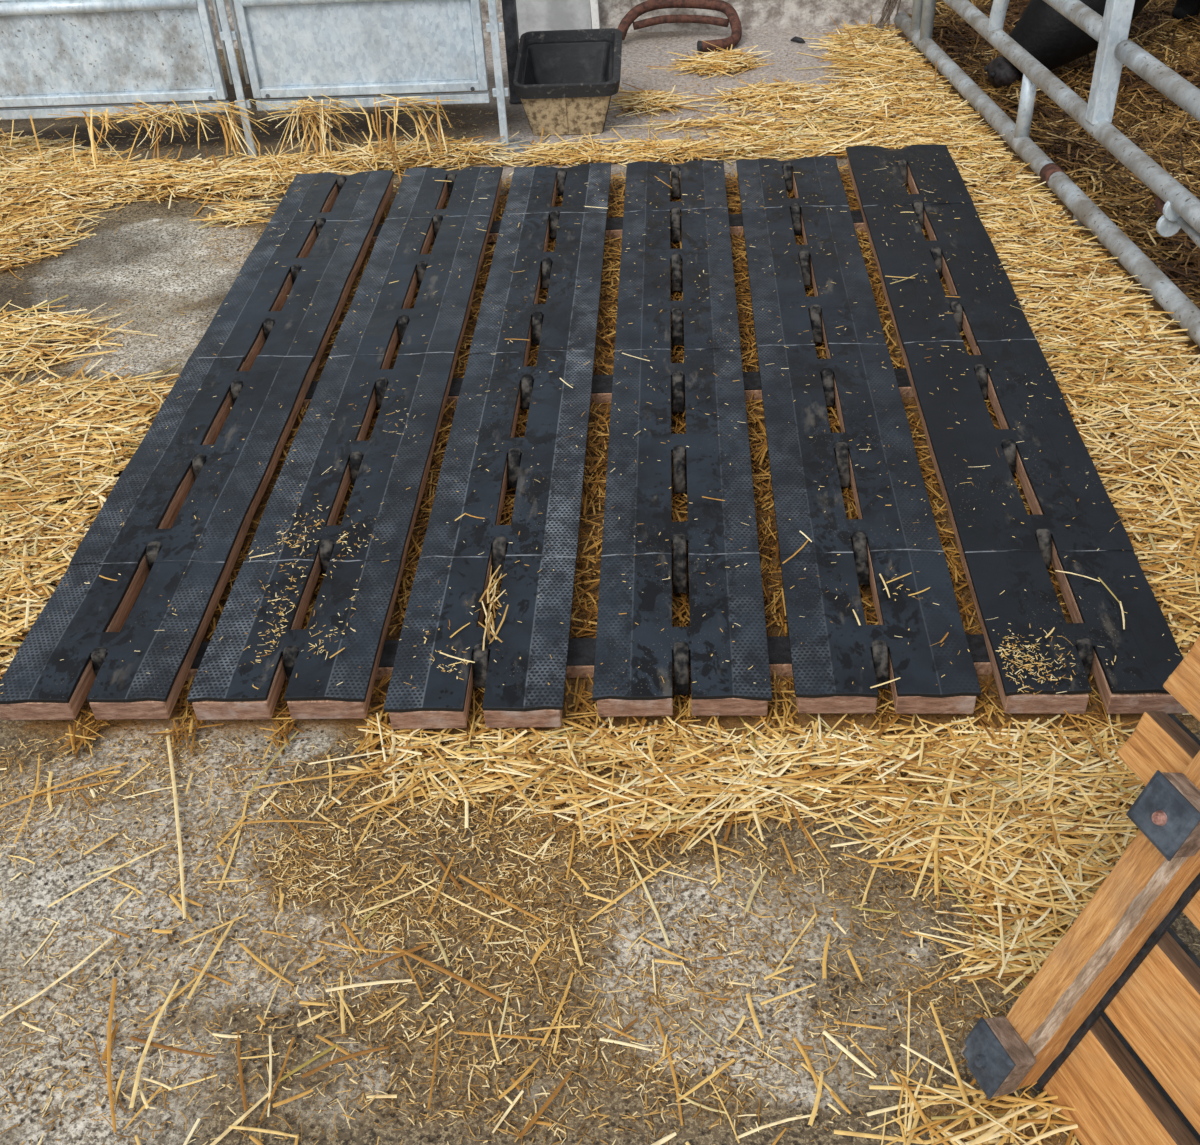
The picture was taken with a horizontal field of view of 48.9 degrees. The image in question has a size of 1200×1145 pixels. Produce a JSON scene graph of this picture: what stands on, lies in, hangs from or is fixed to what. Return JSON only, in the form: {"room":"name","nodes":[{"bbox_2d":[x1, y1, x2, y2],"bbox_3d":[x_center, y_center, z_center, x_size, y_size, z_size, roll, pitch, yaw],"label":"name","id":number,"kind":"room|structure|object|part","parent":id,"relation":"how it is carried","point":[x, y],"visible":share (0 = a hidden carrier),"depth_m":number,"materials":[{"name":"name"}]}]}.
{"room":"farm building","nodes":[
{"label":"farm building","id":0,"kind":"room"},
{"bbox_2d":[207,0,912,48],"bbox_3d":[-1.011,-2.762,5.174,4.557,1.308,0.224,-1,38,3],"label":"wall","id":1,"kind":"structure","parent":0,"point":[753,14],"depth_m":5.37,"materials":[{"name":"concrete"}]},
{"bbox_2d":[0,0,1199,1144],"bbox_3d":[0.210,-0.990,3.840,7.180,0.008,7.080,-1,38,3],"label":"floor","id":2,"kind":"structure","parent":0,"point":[155,255],"depth_m":1.95,"materials":[{"name":"concrete"}]},
{"bbox_2d":[0,0,229,119],"bbox_3d":[-1.711,-1.834,4.181,0.919,1.090,0.054,-1,38,3],"label":"metal panel","id":3,"kind":"object","parent":2,"relation":"on","point":[53,52],"visible":0.98,"depth_m":4.30,"materials":[{"name":"metal"}]},
{"bbox_3d":[-1.722,-2.036,4.038,0.874,0.555,0.007,-1,38,3],"label":"sheet panel","id":4,"kind":"part","parent":3,"relation":"part of","materials":[{"name":"silver metal"}]},
{"bbox_3d":[-1.709,-1.803,4.209,0.866,0.039,0.040,-1,38,3],"label":"rail","id":5,"kind":"part","parent":3,"relation":"part of","materials":[{"name":"metal"}]},
{"bbox_3d":[-1.701,-1.692,4.306,0.874,0.272,0.007,-1,38,3],"label":"sheet panel","id":6,"kind":"part","parent":3,"relation":"part of","materials":[{"name":"silver metal"}]},
{"bbox_3d":[-1.692,-1.547,4.423,0.919,0.032,0.024,-1,38,3],"label":"rail","id":7,"kind":"part","parent":3,"relation":"part of","materials":[{"name":"metal"}]},
{"bbox_2d":[212,0,508,159],"bbox_3d":[-0.771,-1.846,4.124,0.915,1.090,0.054,-1,38,3],"label":"gate","id":8,"kind":"object","parent":2,"relation":"on","point":[292,48],"visible":0.98,"depth_m":4.26,"materials":[{"name":"metal"}]},
{"bbox_3d":[-1.200,-1.917,4.087,0.065,0.792,0.012,-1,38,3],"label":"hinge rod","id":9,"kind":"part","parent":8,"relation":"part of","materials":[{"name":"metal"}]},
{"bbox_3d":[-0.768,-1.815,4.152,0.725,0.039,0.040,-1,38,3],"label":"rail","id":10,"kind":"part","parent":8,"relation":"part of","materials":[{"name":"metal"}]},
{"bbox_3d":[-0.775,-1.928,4.069,0.779,0.892,0.032,-1,38,3],"label":"gate frame","id":11,"kind":"part","parent":8,"relation":"part of","materials":[{"name":"metal"}]},
{"bbox_3d":[-0.761,-1.704,4.249,0.733,0.272,0.007,-1,38,3],"label":"sheet panel","id":12,"kind":"part","parent":8,"relation":"part of","materials":[{"name":"metal"}]},
{"bbox_3d":[-0.752,-1.559,4.367,0.779,0.032,0.024,-1,38,3],"label":"rail","id":13,"kind":"part","parent":8,"relation":"part of","materials":[{"name":"metal"}]},
{"bbox_2d":[487,138,532,160],"bbox_3d":[-0.310,-1.419,4.408,0.181,0.027,0.167,-17,40,-16],"label":"lump","id":14,"kind":"object","parent":2,"relation":"on","point":[511,145],"visible":0.48,"depth_m":4.38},
{"bbox_2d":[501,0,520,102],"bbox_3d":[-0.330,-2.193,4.456,0.052,1.189,0.069,-1,38,3],"label":"post","id":15,"kind":"object","parent":2,"relation":"on","point":[509,9],"visible":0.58,"depth_m":4.67,"materials":[{"name":"grey metal"}]},
{"bbox_2d":[516,0,591,38],"bbox_3d":[-0.216,-2.627,5.085,0.317,1.090,0.017,-1,38,3],"label":"leaning board","id":16,"kind":"object","parent":2,"relation":"on","point":[532,15],"visible":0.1,"depth_m":5.36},
{"bbox_2d":[0,723,1117,1144],"bbox_3d":[-0.180,0.611,1.796,3.035,0.013,1.140,-1,38,3],"label":"stems","id":17,"kind":"object","parent":2,"relation":"on","point":[110,1036],"visible":0.83,"depth_m":1.87,"materials":[{"name":"yellow plant"}]},
{"bbox_2d":[513,28,621,135],"bbox_3d":[-0.101,-1.686,4.553,0.358,0.249,0.401,-1,38,3],"label":"bucket","id":18,"kind":"object","parent":2,"relation":"on","point":[565,82],"visible":1,"depth_m":4.51,"materials":[{"name":"black plastic"}]},
{"bbox_2d":[52,166,1130,761],"bbox_3d":[0.015,-0.483,3.175,1.853,0.031,2.585,-1,38,3],"label":"straw","id":19,"kind":"object","parent":2,"relation":"on","point":[686,710],"visible":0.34,"depth_m":2.64,"materials":[{"name":"yellow plant"}]},
{"bbox_2d":[590,0,599,28],"bbox_3d":[-0.057,-2.642,5.051,0.065,1.139,0.025,-1,38,3],"label":"bar","id":20,"kind":"object","parent":2,"relation":"on","point":[593,3],"visible":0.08,"depth_m":5.33,"materials":[{"name":"grey metal"}]},
{"bbox_2d":[0,15,1199,1144],"bbox_3d":[-0.429,-0.539,3.229,4.377,0.094,4.660,-10,38,-9],"label":"straw","id":21,"kind":"object","parent":2,"relation":"on","point":[1080,293],"visible":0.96,"depth_m":2.76,"materials":[{"name":"yellow plant"}]},
{"bbox_2d":[0,94,461,176],"bbox_3d":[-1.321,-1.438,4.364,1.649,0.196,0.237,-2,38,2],"label":"straw","id":22,"kind":"object","parent":21,"relation":"on","point":[230,116],"visible":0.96,"depth_m":4.36,"materials":[{"name":"yellow plant"}]},
{"bbox_2d":[0,29,1199,1144],"bbox_3d":[-0.604,-0.622,3.415,4.434,0.012,5.141,-1,38,3],"label":"straw chaff","id":23,"kind":"object","parent":2,"relation":"on","point":[557,852],"visible":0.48,"depth_m":1.92,"materials":[{"name":"yellow plant"}]},
{"bbox_2d":[185,634,1091,680],"bbox_3d":[-0.025,0.153,2.363,1.980,0.032,0.075,-1,38,3],"label":"bearer","id":24,"kind":"object","parent":2,"relation":"on","point":[581,651],"visible":0.09,"depth_m":2.34,"materials":[{"name":"black wood"}]},
{"bbox_2d":[187,167,502,719],"bbox_3d":[-0.498,-0.502,3.171,0.305,0.065,2.382,-1,38,3],"label":"panel","id":25,"kind":"object","parent":24,"relation":"on","point":[226,691],"visible":1,"depth_m":2.73,"materials":[{"name":"wood"},{"name":"black rubber"}]},
{"bbox_2d":[383,162,610,728],"bbox_3d":[-0.162,-0.497,3.139,0.300,0.065,2.401,-1,38,3],"label":"panel","id":26,"kind":"object","parent":24,"relation":"on","point":[439,699],"visible":1,"depth_m":2.69,"materials":[{"name":"wood"},{"name":"black rubber"}]},
{"bbox_2d":[478,565,508,650],"bbox_3d":[-0.194,0.063,2.364,0.066,0.030,0.244,-1,38,3],"label":"tuft","id":27,"kind":"object","parent":26,"relation":"on","point":[487,621],"visible":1,"depth_m":2.36,"materials":[{"name":"yellow plant"}]},
{"bbox_2d":[1,156,1169,693],"bbox_3d":[0.011,-0.523,3.106,2.006,0.002,2.370,-1,38,3],"label":"straw","id":28,"kind":"object","parent":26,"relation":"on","point":[795,553],"visible":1,"depth_m":2.41,"materials":[{"name":"yellow plant"}]},
{"bbox_2d":[846,144,1187,713],"bbox_3d":[0.864,-0.544,3.121,0.307,0.065,2.459,-1,38,3],"label":"panel","id":29,"kind":"object","parent":24,"relation":"on","point":[994,561],"visible":1,"depth_m":2.67,"materials":[{"name":"black rubber"},{"name":"wood"}]},
{"bbox_2d":[300,368,987,409],"bbox_3d":[0.013,-0.432,3.111,1.980,0.032,0.085,-1,38,3],"label":"bearer","id":30,"kind":"object","parent":2,"relation":"on","point":[601,384],"visible":0.09,"depth_m":3.08,"materials":[{"name":"brown wood"}]},
{"bbox_2d":[0,170,393,719],"bbox_3d":[-0.839,-0.496,3.189,0.307,0.065,2.378,-1,38,3],"label":"panel","id":31,"kind":"object","parent":30,"relation":"on","point":[96,640],"visible":1,"depth_m":2.76,"materials":[{"name":"wood"},{"name":"black rubber"}]},
{"bbox_2d":[592,160,771,716],"bbox_3d":[0.184,-0.510,3.130,0.297,0.066,2.382,-1,38,3],"label":"panel","id":32,"kind":"object","parent":30,"relation":"on","point":[641,496],"visible":1,"depth_m":2.69,"materials":[{"name":"black rubber"}]},
{"bbox_2d":[736,155,980,713],"bbox_3d":[0.521,-0.516,3.112,0.302,0.066,2.384,-1,38,3],"label":"panel","id":33,"kind":"object","parent":30,"relation":"on","point":[831,657],"visible":0.99,"depth_m":2.67,"materials":[{"name":"black rubber"}]},
{"bbox_2d":[369,211,925,245],"bbox_3d":[0.050,-1.001,3.839,1.980,0.032,0.085,-1,38,3],"label":"bearer","id":34,"kind":"object","parent":2,"relation":"on","point":[614,226],"visible":0.07,"depth_m":3.81,"materials":[{"name":"brown wood"}]},
{"bbox_2d":[617,0,741,52],"bbox_3d":[0.327,-2.186,5.243,0.481,0.150,0.266,15,42,22],"label":"hose","id":35,"kind":"object","parent":2,"relation":"on","point":[722,6],"visible":0.98,"depth_m":5.26,"materials":[{"name":"rubber"}]},
{"bbox_2d":[790,36,804,42],"bbox_3d":[0.781,-2.100,5.200,0.061,0.023,0.025,19,43,26],"label":"scrap","id":36,"kind":"object","parent":2,"relation":"on","point":[795,39],"visible":1,"depth_m":5.19,"materials":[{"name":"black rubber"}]},
{"bbox_2d":[894,0,1199,346],"bbox_3d":[1.337,-1.414,3.449,0.082,1.040,3.725,-5,38,-2],"label":"barrier","id":37,"kind":"object","parent":2,"relation":"on","point":[1179,208],"visible":0.98,"depth_m":3.52,"materials":[{"name":"metal"}]},
{"bbox_2d":[870,0,900,39],"bbox_3d":[1.120,-2.205,5.128,0.189,0.242,0.091,-25,43,-25],"label":"twine","id":38,"kind":"object","parent":37,"relation":"hanging from","point":[882,21],"visible":0.7,"depth_m":5.18,"materials":[{"name":"grey"}]},
{"bbox_3d":[1.344,-1.214,3.579,0.529,0.053,3.661,-1,38,3],"label":"second rail","id":39,"kind":"part","parent":37,"relation":"part of","materials":[{"name":"silver metal"}]},
{"bbox_3d":[1.251,-1.954,4.165,0.053,0.053,1.843,-5,38,-2],"label":"third rail","id":40,"kind":"part","parent":37,"relation":"part of","materials":[{"name":"silver metal"}]},
{"bbox_3d":[1.325,-1.508,3.329,0.056,0.743,0.051,-5,38,-2],"label":"flat post","id":41,"kind":"part","parent":37,"relation":"part of","materials":[{"name":"metal"}]},
{"bbox_3d":[1.430,-0.804,2.698,0.053,0.053,1.781,-5,38,-2],"label":"third rail","id":42,"kind":"part","parent":37,"relation":"part of","materials":[{"name":"silver metal"}]},
{"bbox_3d":[1.388,-0.848,3.218,0.059,0.059,0.016,-5,38,-2],"label":"clamp plate","id":43,"kind":"part","parent":37,"relation":"part of","materials":[{"name":"metal"}]},
{"bbox_3d":[1.387,-0.876,3.178,0.059,0.059,0.016,-5,38,-2],"label":"clamp plate","id":44,"kind":"part","parent":37,"relation":"part of","materials":[{"name":"metal"}]},
{"bbox_2d":[895,0,1199,327],"bbox_3d":[2.358,-1.195,3.795,2.527,0.171,5.150,-1,38,3],"label":"straw","id":45,"kind":"object","parent":2,"relation":"on","point":[1175,43],"visible":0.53,"depth_m":4.21,"materials":[{"name":"plant"}]},
{"bbox_2d":[984,0,1199,88],"bbox_3d":[2.403,-2.450,4.494,2.351,1.239,0.753,-13,39,-13],"label":"cow","id":46,"kind":"object","parent":45,"relation":"on","point":[1041,30],"visible":0.75,"depth_m":4.43},
{"bbox_2d":[961,635,1199,1144],"bbox_3d":[0.766,0.413,1.271,0.494,0.923,0.822,-15,39,-15],"label":"wooden crate","id":47,"kind":"object","parent":2,"relation":"on","point":[1108,1025],"visible":1,"depth_m":1.55,"materials":[{"name":"orange wood"}]}
]}

